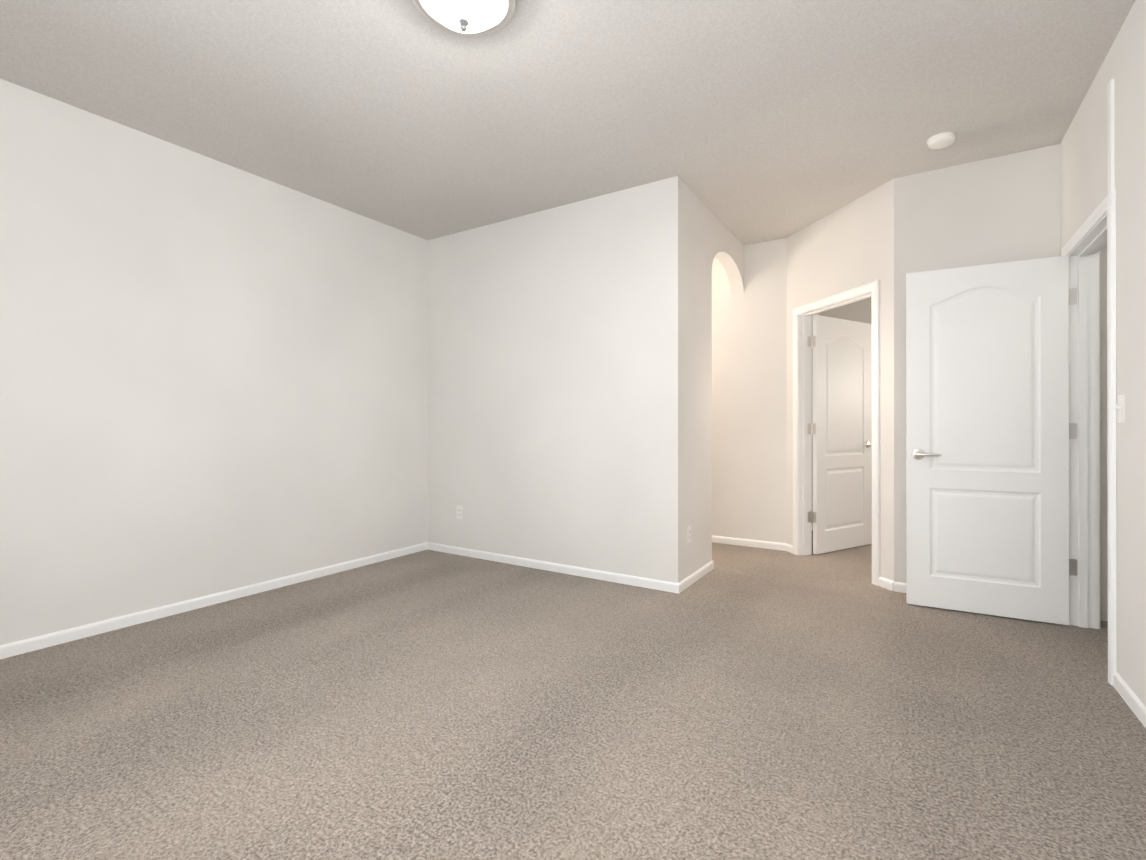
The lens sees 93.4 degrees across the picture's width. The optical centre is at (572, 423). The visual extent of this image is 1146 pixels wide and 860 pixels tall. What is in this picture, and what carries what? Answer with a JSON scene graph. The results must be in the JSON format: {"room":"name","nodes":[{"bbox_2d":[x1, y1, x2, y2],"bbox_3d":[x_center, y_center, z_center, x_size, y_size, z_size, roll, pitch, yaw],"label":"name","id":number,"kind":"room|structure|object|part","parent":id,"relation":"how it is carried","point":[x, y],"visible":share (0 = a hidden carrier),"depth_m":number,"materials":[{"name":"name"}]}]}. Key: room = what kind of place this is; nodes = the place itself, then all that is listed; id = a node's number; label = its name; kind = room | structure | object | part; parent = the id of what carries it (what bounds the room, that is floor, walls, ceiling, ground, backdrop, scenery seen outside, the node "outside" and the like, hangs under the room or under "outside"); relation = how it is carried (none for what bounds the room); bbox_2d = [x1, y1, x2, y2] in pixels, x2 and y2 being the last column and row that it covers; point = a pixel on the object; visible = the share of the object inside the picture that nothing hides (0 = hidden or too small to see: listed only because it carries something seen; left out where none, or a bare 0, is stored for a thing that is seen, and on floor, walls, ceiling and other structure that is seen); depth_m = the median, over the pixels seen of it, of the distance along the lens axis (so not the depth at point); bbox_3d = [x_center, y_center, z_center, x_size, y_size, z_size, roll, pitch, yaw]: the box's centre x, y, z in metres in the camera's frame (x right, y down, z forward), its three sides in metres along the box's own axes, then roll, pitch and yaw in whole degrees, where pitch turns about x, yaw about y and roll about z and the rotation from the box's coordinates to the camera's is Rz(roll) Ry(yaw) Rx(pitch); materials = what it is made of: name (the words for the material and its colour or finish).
{"room":"empty bedroom","nodes":[
{"label":"empty bedroom","id":0,"kind":"room"},
{"bbox_2d":[0,78,427,644],"bbox_3d":[-2.356,-0.260,3.210,0.115,2.740,4.047,0,0,32],"label":"wall","id":1,"kind":"structure","parent":0,"point":[213,376],"depth_m":3.18,"materials":[{"name":"paint"}]},
{"bbox_2d":[0,542,427,658],"bbox_3d":[-2.303,1.079,3.175,0.012,0.063,3.817,0,0,32],"label":"baseboard","id":2,"kind":"structure","parent":1,"relation":"attached to","point":[49,640],"depth_m":3.17,"materials":[{"name":"white wood"}]},
{"bbox_2d":[428,176,683,582],"bbox_3d":[-0.270,-0.258,4.220,2.340,2.740,0.115,0,0,32],"label":"wall","id":3,"kind":"structure","parent":0,"point":[555,384],"depth_m":4.02,"materials":[{"name":"paint"}]},
{"bbox_2d":[456,505,462,518],"bbox_3d":[-0.963,0.752,4.581,0.070,0.114,0.008,0,0,32],"label":"electrical outlet","id":4,"kind":"object","parent":3,"relation":"attached to","point":[459,512],"visible":1,"depth_m":4.58,"materials":[{"name":"white plastic"}]},
{"bbox_2d":[427,542,679,593],"bbox_3d":[-0.298,1.080,4.160,2.353,0.063,0.012,0,0,32],"label":"baseboard","id":5,"kind":"structure","parent":3,"relation":"attached to","point":[666,586],"depth_m":4.02,"materials":[{"name":"white wood"}]},
{"bbox_2d":[0,0,1134,244],"bbox_3d":[0.500,-1.680,3.324,6.750,0.100,7.650,0,0,32],"label":"ceiling","id":6,"kind":"structure","parent":0,"point":[748,122],"depth_m":2.64,"materials":[{"name":"paint"}]},
{"bbox_2d":[413,0,515,35],"bbox_3d":[-0.411,-1.554,2.029,0.392,0.156,0.392,0,0,32],"label":"ceiling light fixture","id":7,"kind":"object","parent":6,"relation":"attached to","point":[472,17],"visible":1,"depth_m":2.03,"materials":[{"name":"white glass"}]},
{"bbox_2d":[927,132,956,148],"bbox_3d":[2.106,-1.610,3.086,0.140,0.040,0.140,0,0,32],"label":"smoke detector","id":8,"kind":"object","parent":6,"relation":"attached to","point":[942,140],"visible":1,"depth_m":3.05,"materials":[{"name":"white plastic"}]},
{"bbox_2d":[0,530,1145,859],"bbox_3d":[0.500,1.140,3.320,6.750,0.060,7.650,0,0,32],"label":"floor","id":9,"kind":"structure","parent":0,"point":[740,702],"depth_m":1.98,"materials":[{"name":"carpet"}]},
{"bbox_2d":[684,183,743,578],"bbox_3d":[1.107,-0.258,4.317,0.115,2.740,1.518,0,0,32],"label":"wall","id":10,"kind":"structure","parent":0,"point":[709,236],"depth_m":3.91,"materials":[{"name":"paint"}]},
{"bbox_2d":[687,525,690,543],"bbox_3d":[0.799,0.761,3.711,0.008,0.114,0.070,0,0,32],"label":"outlet","id":11,"kind":"object","parent":10,"relation":"attached to","point":[688,534],"visible":1,"depth_m":3.70,"materials":[{"name":"white plastic"}]},
{"bbox_2d":[677,561,712,593],"bbox_3d":[0.878,1.080,3.834,0.012,0.063,0.716,0,0,32],"label":"baseboard","id":12,"kind":"structure","parent":10,"relation":"attached to","point":[691,579],"depth_m":3.79,"materials":[{"name":"white wood"}]},
{"bbox_2d":[712,238,786,543],"bbox_3d":[0.424,-0.256,5.712,3.574,2.740,0.115,0,0,32],"label":"wall","id":13,"kind":"structure","parent":0,"point":[749,414],"depth_m":4.89,"materials":[{"name":"paint"}]},
{"bbox_2d":[712,535,785,550],"bbox_3d":[0.374,1.082,5.667,3.534,0.063,0.012,0,0,32],"label":"baseboard","id":14,"kind":"structure","parent":13,"relation":"attached to","point":[750,543],"depth_m":4.89,"materials":[{"name":"white wood"}]},
{"bbox_2d":[812,313,818,529],"bbox_3d":[2.314,-0.257,5.456,0.115,2.740,1.505,0,0,32],"label":"wall","id":15,"kind":"structure","parent":0,"point":[812,416],"depth_m":5.65,"materials":[{"name":"paint"}]},
{"bbox_2d":[787,179,893,580],"bbox_3d":[2.058,-0.258,4.173,0.115,2.740,1.174,0,0,-13],"label":"wall","id":16,"kind":"structure","parent":0,"point":[848,246],"depth_m":3.88,"materials":[{"name":"paint"}]},
{"bbox_2d":[786,544,792,552],"bbox_3d":[1.877,1.081,4.679,0.012,0.063,0.102,0,0,-13],"label":"baseboard","id":17,"kind":"structure","parent":16,"relation":"attached to","point":[789,548],"depth_m":4.67,"materials":[{"name":"white wood"}]},
{"bbox_2d":[793,279,879,585],"bbox_3d":[2.056,0.060,4.182,0.155,2.103,0.951,0,0,-13],"label":"door frame","id":18,"kind":"structure","parent":16,"relation":"attached to","point":[802,437],"depth_m":4.57,"materials":[{"name":"white wood"}]},
{"bbox_2d":[808,315,871,553],"bbox_3d":[2.373,0.092,4.766,0.849,2.020,0.145,0,0,-31],"label":"door leaf","id":19,"kind":"structure","parent":16,"relation":"in","point":[840,514],"depth_m":4.74,"materials":[{"name":"white wood"}]},
{"bbox_3d":[2.663,0.188,4.939,0.173,0.066,0.145,0,0,-31],"label":"handle","id":20,"kind":"part","parent":19,"relation":"part of","materials":[{"name":"silver metal"}]},
{"bbox_2d":[879,577,893,590],"bbox_3d":[2.113,1.079,3.643,0.012,0.063,0.121,0,0,-13],"label":"baseboard","id":21,"kind":"structure","parent":16,"relation":"attached to","point":[886,583],"depth_m":3.63,"materials":[{"name":"white wood"}]},
{"bbox_2d":[819,297,870,323],"bbox_3d":[3.911,-0.257,5.407,2.830,2.740,0.115,0,0,32],"label":"wall","id":22,"kind":"structure","parent":0,"point":[858,311],"depth_m":5.88,"materials":[{"name":"paint"}]},
{"bbox_2d":[894,144,1107,620],"bbox_3d":[2.988,-0.260,3.116,1.951,2.740,0.115,0,0,32],"label":"wall","id":23,"kind":"structure","parent":0,"point":[1002,209],"depth_m":3.36,"materials":[{"name":"paint"}]},
{"bbox_2d":[894,582,905,592],"bbox_3d":[2.482,1.079,3.358,0.834,0.063,0.012,0,0,32],"label":"baseboard","id":24,"kind":"structure","parent":23,"relation":"attached to","point":[899,587],"depth_m":3.56,"materials":[{"name":"white wood"}]},
{"bbox_2d":[1060,0,1145,705],"bbox_3d":[1.655,-0.263,1.158,0.115,2.740,4.850,0,0,32],"label":"wall","id":25,"kind":"structure","parent":0,"point":[1083,168],"depth_m":2.17,"materials":[{"name":"paint"}]},
{"bbox_2d":[906,255,1076,624],"bbox_3d":[2.401,0.090,3.132,0.800,2.020,0.145,0,0,28],"label":"door leaf","id":26,"kind":"structure","parent":25,"relation":"in","point":[991,430],"depth_m":3.11,"materials":[{"name":"white wood"}]},
{"bbox_3d":[2.125,0.185,3.280,0.173,0.066,0.145,0,0,28],"label":"handle","id":27,"kind":"part","parent":26,"relation":"part of","materials":[{"name":"silver metal"}]},
{"bbox_2d":[1062,79,1116,685],"bbox_3d":[2.582,-0.181,2.629,0.155,2.580,0.900,0,0,32],"label":"door frame","id":28,"kind":"structure","parent":25,"relation":"attached to","point":[1093,236],"depth_m":2.93,"materials":[{"name":"white wood"}]},
{"bbox_2d":[1116,394,1124,422],"bbox_3d":[2.246,-0.061,2.222,0.018,0.114,0.070,0,0,32],"label":"light switch","id":29,"kind":"object","parent":25,"relation":"attached to","point":[1120,407],"visible":0.98,"depth_m":2.21,"materials":[{"name":"white plastic"}]},
{"bbox_2d":[1113,672,1145,727],"bbox_3d":[1.329,1.075,0.758,0.012,0.063,3.599,0,0,32],"label":"baseboard","id":30,"kind":"structure","parent":25,"relation":"attached to","point":[1134,703],"depth_m":2.11,"materials":[{"name":"white wood"}]}
]}

